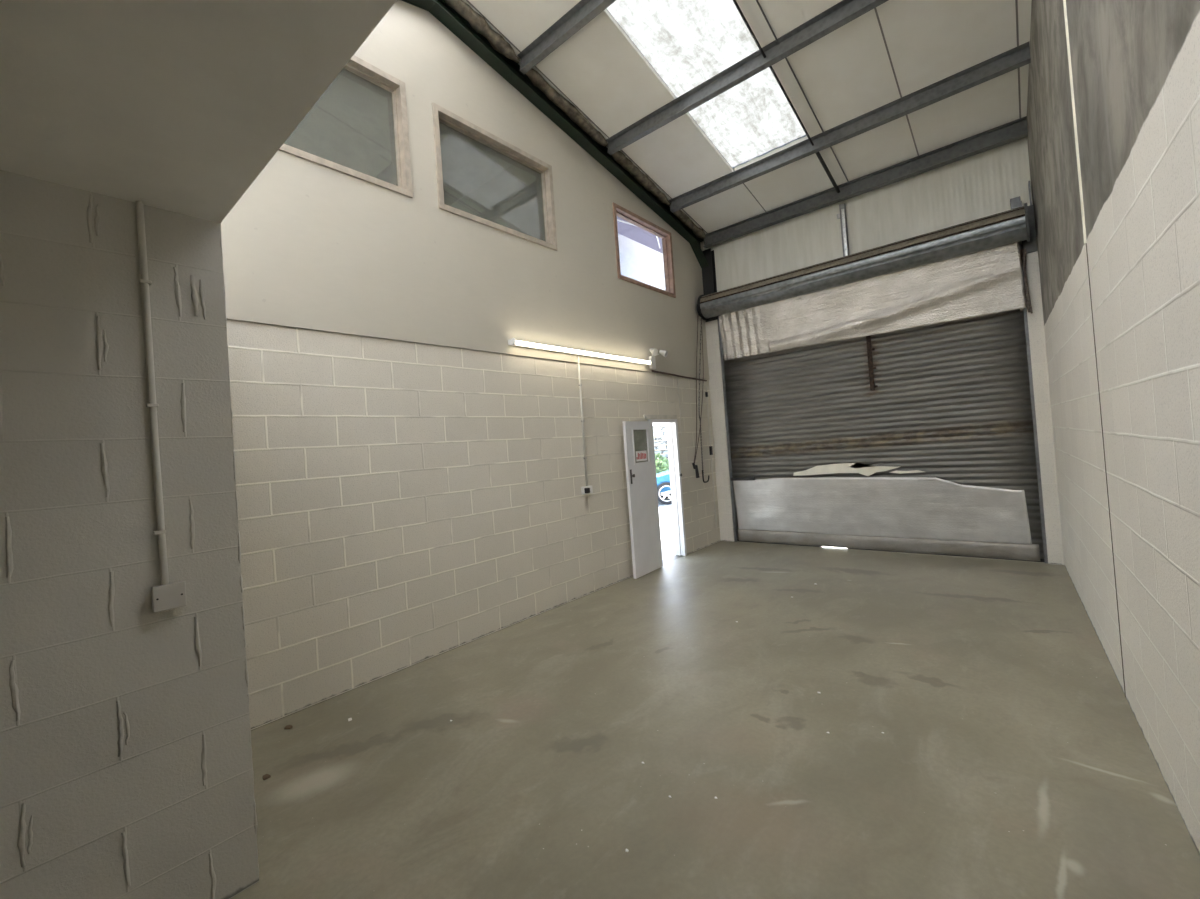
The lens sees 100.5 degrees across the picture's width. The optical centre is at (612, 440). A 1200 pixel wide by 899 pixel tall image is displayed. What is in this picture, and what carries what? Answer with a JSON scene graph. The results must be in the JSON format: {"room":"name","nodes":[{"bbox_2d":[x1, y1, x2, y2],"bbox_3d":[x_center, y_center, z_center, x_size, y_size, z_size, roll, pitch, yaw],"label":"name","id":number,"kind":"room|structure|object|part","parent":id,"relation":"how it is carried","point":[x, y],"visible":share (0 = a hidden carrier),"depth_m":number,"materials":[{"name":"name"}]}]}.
{"room":"empty warehouse unit","nodes":[
{"label":"empty warehouse unit","id":0,"kind":"room"},
{"bbox_2d":[0,170,258,898],"bbox_3d":[-3.365,0.556,0.927,1.463,2.680,4.074,-5,-1,39],"label":"wall","id":1,"kind":"structure","parent":0,"point":[126,765],"depth_m":1.76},
{"bbox_2d":[136,201,186,612],"bbox_3d":[-1.691,-0.133,1.857,0.039,1.514,0.092,-5,-1,39],"label":"conduit","id":2,"kind":"object","parent":1,"relation":"attached to","point":[165,596],"visible":1,"depth_m":1.84,"materials":[{"name":"grey plastic"}]},
{"bbox_3d":[-1.629,0.575,1.837,0.005,0.092,0.092,-5,-1,39],"label":"plate","id":3,"kind":"part","parent":2,"relation":"part of","materials":[{"name":"grey plastic"}]},
{"bbox_2d":[0,0,396,222],"bbox_3d":[-2.203,-0.962,-0.098,4.750,0.150,4.068,-5,-1,39],"label":"ceiling","id":4,"kind":"structure","parent":0,"point":[178,106],"depth_m":1.32,"materials":[{"name":"paint"}]},
{"bbox_2d":[220,0,720,729],"bbox_3d":[-1.868,-1.243,4.170,0.154,6.158,11.100,-5,-1,39],"label":"wall","id":5,"kind":"structure","parent":0,"point":[410,477],"depth_m":4.34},
{"bbox_2d":[279,55,412,197],"bbox_3d":[-2.276,-2.557,3.773,0.142,0.999,1.479,-5,-1,39],"label":"window","id":6,"kind":"structure","parent":5,"relation":"in","point":[356,66],"depth_m":4.24,"materials":[{"name":"paint"}]},
{"bbox_2d":[432,102,557,250],"bbox_3d":[-1.174,-2.591,5.109,0.142,0.964,1.474,-5,-1,39],"label":"window","id":7,"kind":"structure","parent":5,"relation":"in","point":[441,115],"depth_m":5.08,"materials":[{"name":"paint"}]},
{"bbox_2d":[402,0,708,267],"bbox_3d":[-0.358,-3.557,6.003,0.134,1.618,5.805,-5,-1,39],"label":"rafter","id":8,"kind":"object","parent":5,"relation":"attached to","point":[507,68],"visible":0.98,"depth_m":5.57,"materials":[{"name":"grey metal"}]},
{"bbox_2d":[444,0,519,63],"bbox_3d":[-1.433,-4.065,4.664,0.164,0.320,1.400,-5,-1,39],"label":"seal","id":9,"kind":"object","parent":8,"relation":"on","point":[478,23],"visible":1,"depth_m":4.84,"materials":[{"name":"brown"}]},
{"bbox_2d":[526,68,607,146],"bbox_3d":[-0.510,-3.821,5.761,0.157,0.309,1.330,-5,-1,39],"label":"seal","id":10,"kind":"object","parent":8,"relation":"on","point":[534,76],"visible":0.94,"depth_m":5.70,"materials":[{"name":"brown"}]},
{"bbox_2d":[612,151,670,205],"bbox_3d":[0.397,-3.589,6.832,0.163,0.311,1.340,-5,-1,39],"label":"seal","id":11,"kind":"object","parent":8,"relation":"on","point":[619,157],"visible":0.91,"depth_m":6.77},
{"bbox_2d":[673,210,705,238],"bbox_3d":[1.179,-3.382,7.759,0.160,0.238,0.950,-5,-1,39],"label":"seal","id":12,"kind":"object","parent":8,"relation":"on","point":[681,215],"visible":0.92,"depth_m":7.73,"materials":[{"name":"brown"}]},
{"bbox_2d":[508,338,651,364],"bbox_3d":[-0.258,-1.017,5.894,0.100,0.065,2.384,-5,-1,39],"label":"fluorescent light","id":13,"kind":"object","parent":5,"relation":"attached to","point":[512,342],"visible":1,"depth_m":5.64,"materials":[{"name":"white plastic"}]},
{"bbox_2d":[577,356,592,494],"bbox_3d":[-0.331,-0.182,5.756,0.085,1.605,0.150,-5,-1,39],"label":"conduit","id":14,"kind":"object","parent":5,"relation":"attached to","point":[586,489],"visible":1,"depth_m":5.77,"materials":[{"name":"white plastic"}]},
{"bbox_2d":[612,202,675,297],"bbox_3d":[0.431,-2.617,7.053,0.142,0.989,1.384,-5,-1,39],"label":"window","id":15,"kind":"structure","parent":5,"relation":"in","point":[618,211],"depth_m":7.18,"materials":[{"name":"brown wood"}]},
{"bbox_2d":[622,415,686,578],"bbox_3d":[0.550,0.682,6.818,0.272,2.060,1.429,-5,-1,33],"label":"door","id":16,"kind":"structure","parent":5,"relation":"in","point":[638,436],"depth_m":6.53,"materials":[{"name":"paint"}]},
{"bbox_3d":[0.250,0.453,6.205,0.050,0.180,0.032,-5,-1,35],"label":"handle","id":17,"kind":"part","parent":16,"relation":"part of","materials":[{"name":"black metal"}]},
{"bbox_3d":[0.355,0.074,6.475,0.006,0.430,0.350,-5,-1,35],"label":"vision panel","id":18,"kind":"part","parent":16,"relation":"part of","materials":[{"name":"clear glass"}]},
{"bbox_2d":[637,453,645,458],"bbox_3d":[0.374,0.202,6.477,0.001,0.082,0.232,-5,-1,35],"label":"print","id":19,"kind":"object","parent":16,"relation":"attached to","point":[639,455],"depth_m":6.48,"materials":[{"name":"red paper"}]},
{"bbox_3d":[0.729,0.702,7.111,0.167,2.005,0.730,-5,-1,39],"label":"frame","id":20,"kind":"part","parent":16,"relation":"part of","materials":[{"name":"paint"}]},
{"bbox_2d":[649,348,667,368],"bbox_3d":[0.633,-1.134,6.937,0.159,0.274,0.364,-5,-1,39],"label":"emergency light","id":21,"kind":"object","parent":5,"relation":"attached to","point":[653,351],"visible":1,"depth_m":6.90,"materials":[{"name":"white plastic"}]},
{"bbox_2d":[652,370,706,380],"bbox_3d":[1.035,-0.964,7.507,0.026,0.073,1.521,-5,-1,39],"label":"pipe","id":22,"kind":"object","parent":5,"relation":"attached to","point":[652,370],"visible":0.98,"depth_m":7.40,"materials":[{"name":"black metal"}]},
{"bbox_2d":[677,378,681,435],"bbox_3d":[1.002,-0.498,7.451,0.014,0.870,0.030,-5,-1,39],"label":"conduit","id":23,"kind":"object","parent":5,"relation":"attached to","point":[677,378],"depth_m":7.45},
{"bbox_2d":[705,385,716,527],"bbox_3d":[1.596,0.257,8.060,0.038,2.300,0.045,-5,-1,39],"label":"conduit","id":24,"kind":"object","parent":5,"relation":"attached to","point":[706,392],"visible":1,"depth_m":8.05,"materials":[{"name":"plastic"}]},
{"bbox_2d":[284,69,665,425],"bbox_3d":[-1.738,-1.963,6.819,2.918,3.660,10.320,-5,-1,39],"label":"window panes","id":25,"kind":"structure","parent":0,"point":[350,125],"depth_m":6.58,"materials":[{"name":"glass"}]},
{"bbox_2d":[230,541,1199,898],"bbox_3d":[0.181,1.750,2.612,4.880,0.150,11.100,-5,-1,39],"label":"floor","id":26,"kind":"structure","parent":0,"point":[1012,759],"depth_m":2.64,"materials":[{"name":"concrete"}]},
{"bbox_2d":[263,774,270,779],"bbox_3d":[-1.869,1.816,2.693,0.038,0.010,0.032,-5,-1,39],"label":"scrap","id":27,"kind":"object","parent":26,"relation":"on","point":[266,776],"visible":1,"depth_m":2.69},
{"bbox_2d":[738,529,1039,560],"bbox_3d":[3.419,1.393,6.810,3.670,0.196,0.033,-5,-1,39],"label":"rail","id":28,"kind":"object","parent":26,"relation":"on","point":[1017,551],"visible":1,"depth_m":6.51,"materials":[{"name":"grey metal"}]},
{"bbox_2d":[463,0,1031,242],"bbox_3d":[-0.181,-3.884,2.637,5.040,1.298,11.350,-5,-1,39],"label":"ceiling","id":29,"kind":"structure","parent":0,"point":[634,58],"depth_m":5.29,"materials":[{"name":"white metal"}]},
{"bbox_2d":[517,0,615,73],"bbox_3d":[0.642,-4.049,3.884,4.157,0.164,0.081,-5,-1,39],"label":"beam","id":30,"kind":"structure","parent":29,"relation":"attached to","point":[583,12],"depth_m":4.82,"materials":[{"name":"grey metal"}]},
{"bbox_2d":[606,0,887,154],"bbox_3d":[1.528,-3.812,4.967,4.113,0.164,0.081,-5,-1,39],"label":"beam","id":31,"kind":"structure","parent":29,"relation":"attached to","point":[843,12],"depth_m":5.08,"materials":[{"name":"grey metal"}]},
{"bbox_2d":[733,0,765,57],"bbox_3d":[1.078,-3.930,4.448,0.024,0.306,1.373,-5,-1,39],"label":"bar","id":32,"kind":"object","parent":31,"relation":"attached to","point":[734,1],"visible":1,"depth_m":4.69,"materials":[{"name":"black metal"}]},
{"bbox_2d":[756,0,848,181],"bbox_3d":[1.881,-3.815,5.187,0.016,0.827,4.003,-5,-1,39],"label":"cable","id":33,"kind":"object","parent":29,"relation":"attached to","point":[756,0],"visible":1,"depth_m":5.31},
{"bbox_2d":[669,42,1030,212],"bbox_3d":[2.420,-3.573,6.057,4.068,0.164,0.081,-5,-1,39],"label":"beam","id":34,"kind":"structure","parent":29,"relation":"attached to","point":[1019,56],"depth_m":5.64,"materials":[{"name":"grey metal"}]},
{"bbox_2d":[769,66,813,145],"bbox_3d":[1.984,-3.694,5.520,0.024,0.308,1.383,-5,-1,39],"label":"bar","id":35,"kind":"object","parent":34,"relation":"attached to","point":[770,67],"visible":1,"depth_m":5.48,"materials":[{"name":"black metal"}]},
{"bbox_2d":[703,116,1027,247],"bbox_3d":[3.071,-3.377,6.873,4.070,0.185,0.105,-5,-1,39],"label":"beam","id":36,"kind":"structure","parent":29,"relation":"attached to","point":[1015,130],"depth_m":6.49,"materials":[{"name":"metal"}]},
{"bbox_2d":[816,152,839,192],"bbox_3d":[2.770,-3.489,6.450,0.044,0.250,1.007,-5,-1,39],"label":"bar","id":37,"kind":"object","parent":36,"relation":"attached to","point":[818,154],"visible":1,"depth_m":6.46,"materials":[{"name":"black metal"}]},
{"bbox_2d":[703,137,1063,564],"bbox_3d":[3.305,-0.976,6.960,4.450,4.981,0.240,-5,-1,39],"label":"wall","id":38,"kind":"structure","parent":0,"point":[983,184],"depth_m":6.51,"materials":[{"name":"white metal"}]},
{"bbox_2d":[702,248,718,321],"bbox_3d":[1.606,-2.539,8.236,0.184,1.180,0.124,-5,-1,39],"label":"steel column","id":39,"kind":"structure","parent":38,"relation":"on","point":[709,272],"depth_m":8.20,"materials":[{"name":"black metal"}]},
{"bbox_2d":[837,203,848,256],"bbox_3d":[3.208,-2.833,6.949,0.115,0.900,0.056,-5,-1,39],"label":"post","id":40,"kind":"object","parent":38,"relation":"attached to","point":[842,216],"visible":0.77,"depth_m":6.92,"materials":[{"name":"silver metal"}]},
{"bbox_2d":[697,203,1047,562],"bbox_3d":[3.139,-0.472,6.781,4.097,3.995,0.500,-5,-1,39],"label":"roller shutter","id":41,"kind":"object","parent":38,"relation":"attached to","point":[953,401],"depth_m":6.47,"materials":[{"name":"metal"}]},
{"bbox_2d":[692,318,703,477],"bbox_3d":[1.326,-0.710,7.788,0.057,2.565,0.565,-5,-1,39],"label":"rope","id":42,"kind":"object","parent":41,"relation":"hanging from","point":[695,467],"visible":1,"depth_m":7.79,"materials":[{"name":"plastic"}]},
{"bbox_3d":[1.271,0.457,7.603,0.057,0.238,0.132,-5,-1,39],"label":"handle","id":43,"kind":"part","parent":42,"relation":"part of","materials":[{"name":"plastic"}]},
{"bbox_3d":[1.475,-2.132,8.023,0.022,0.410,0.410,-5,-1,39],"label":"plate","id":44,"kind":"part","parent":41,"relation":"part of","materials":[{"name":"black metal"}]},
{"bbox_2d":[698,319,708,482],"bbox_3d":[1.417,-0.649,7.904,0.028,2.634,0.318,-5,-1,41],"label":"chain","id":45,"kind":"object","parent":41,"relation":"hanging from","point":[700,319],"visible":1,"depth_m":7.82,"materials":[{"name":"metal"}]},
{"bbox_3d":[1.876,-0.164,8.103,0.057,3.600,0.085,-5,-1,39],"label":"guide rail","id":46,"kind":"part","parent":41,"relation":"part of","materials":[{"name":"white metal"}]},
{"bbox_2d":[700,206,1026,318],"bbox_3d":[3.013,-2.261,6.749,3.965,0.360,0.360,-5,-1,39],"label":"roll","id":47,"kind":"object","parent":41,"relation":"hanging from","point":[1010,226],"depth_m":6.29,"materials":[{"name":"metal"}]},
{"bbox_2d":[719,242,1025,360],"bbox_3d":[3.153,-1.737,6.752,3.721,0.746,0.156,-5,-1,40],"label":"sheet","id":48,"kind":"object","parent":41,"relation":"hanging from","point":[989,281],"visible":0.99,"depth_m":6.45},
{"bbox_2d":[733,470,1031,543],"bbox_3d":[3.358,0.875,6.857,3.638,0.898,0.022,-5,-1,39],"label":"sheet","id":49,"kind":"object","parent":41,"relation":"attached to","point":[912,507],"depth_m":6.63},
{"bbox_2d":[793,463,897,475],"bbox_3d":[3.216,0.415,6.946,1.410,0.190,0.010,-5,-1,39],"label":"backing","id":50,"kind":"object","parent":49,"relation":"attached to","point":[864,469],"visible":1,"depth_m":6.92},
{"bbox_3d":[3.808,0.409,6.459,0.420,0.043,0.010,-5,-1,39],"label":"torn foam backing","id":51,"kind":"part","parent":49,"relation":"part of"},
{"bbox_3d":[3.468,1.486,6.867,3.820,0.036,0.040,-5,-1,39],"label":"rail","id":52,"kind":"part","parent":41,"relation":"part of","materials":[{"name":"grey metal"}]},
{"bbox_3d":[4.625,-1.785,5.622,0.119,0.738,0.061,-5,-1,39],"label":"frayed draught strip","id":53,"kind":"part","parent":41,"relation":"part of","materials":[{"name":"black rubber"}]},
{"bbox_3d":[4.567,-2.391,5.499,0.022,0.410,0.460,-5,-1,39],"label":"plate","id":54,"kind":"part","parent":41,"relation":"part of","materials":[{"name":"metal"}]},
{"bbox_3d":[4.802,-0.410,5.685,0.050,3.600,0.085,-5,-1,39],"label":"guide rail","id":55,"kind":"part","parent":41,"relation":"part of","materials":[{"name":"white metal"}]},
{"bbox_2d":[1010,181,1036,253],"bbox_3d":[4.677,-2.506,5.687,0.196,0.800,0.158,-5,-1,39],"label":"bracket","id":56,"kind":"object","parent":38,"relation":"attached to","point":[1031,246],"visible":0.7,"depth_m":5.59,"materials":[{"name":"metal"}]},
{"bbox_3d":[4.667,-2.367,5.606,0.126,0.520,0.012,-5,-1,39],"label":"plate","id":57,"kind":"part","parent":56,"relation":"part of","materials":[{"name":"metal"}]},
{"bbox_2d":[1027,0,1199,855],"bbox_3d":[1.610,-1.535,1.296,0.200,6.158,11.112,-5,-1,38],"label":"wall","id":58,"kind":"structure","parent":0,"point":[1135,64],"depth_m":2.21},
{"bbox_2d":[1063,0,1086,243],"bbox_3d":[2.664,-2.655,2.946,0.014,3.015,0.022,-5,-1,39],"label":"trim","id":59,"kind":"structure","parent":58,"relation":"attached to","point":[1064,1],"depth_m":2.93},
{"bbox_2d":[1086,243,1125,697],"bbox_3d":[2.867,0.165,2.899,0.007,2.640,0.012,-5,-1,39],"label":"trim","id":60,"kind":"structure","parent":58,"relation":"attached to","point":[1086,243],"depth_m":2.90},
{"label":"outside","id":61,"kind":"structure","parent":0,"visible":0},
{"bbox_2d":[658,493,675,559],"bbox_3d":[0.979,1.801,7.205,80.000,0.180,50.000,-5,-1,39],"label":"ground","id":62,"kind":"structure","parent":61,"point":[665,511],"depth_m":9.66,"materials":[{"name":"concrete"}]},
{"bbox_2d":[653,426,668,470],"bbox_3d":[1.030,0.622,21.147,14.502,2.604,0.540,-5,-1,39],"label":"stone wall","id":63,"kind":"structure","parent":62,"relation":"on","point":[657,432],"depth_m":20.07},
{"bbox_2d":[655,453,668,473],"bbox_3d":[1.546,1.270,19.270,2.077,1.572,1.345,-5,-1,39],"label":"bush","id":64,"kind":"object","parent":62,"relation":"on","point":[661,465],"visible":0.18,"depth_m":18.86,"materials":[{"name":"green plant"}]},
{"bbox_2d":[656,470,671,504],"bbox_3d":[2.720,0.966,14.551,4.000,1.470,1.704,-4,-1,3],"label":"car","id":65,"kind":"object","parent":62,"relation":"on","point":[663,478],"visible":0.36,"depth_m":13.77,"materials":[{"name":"paint"}]}
]}

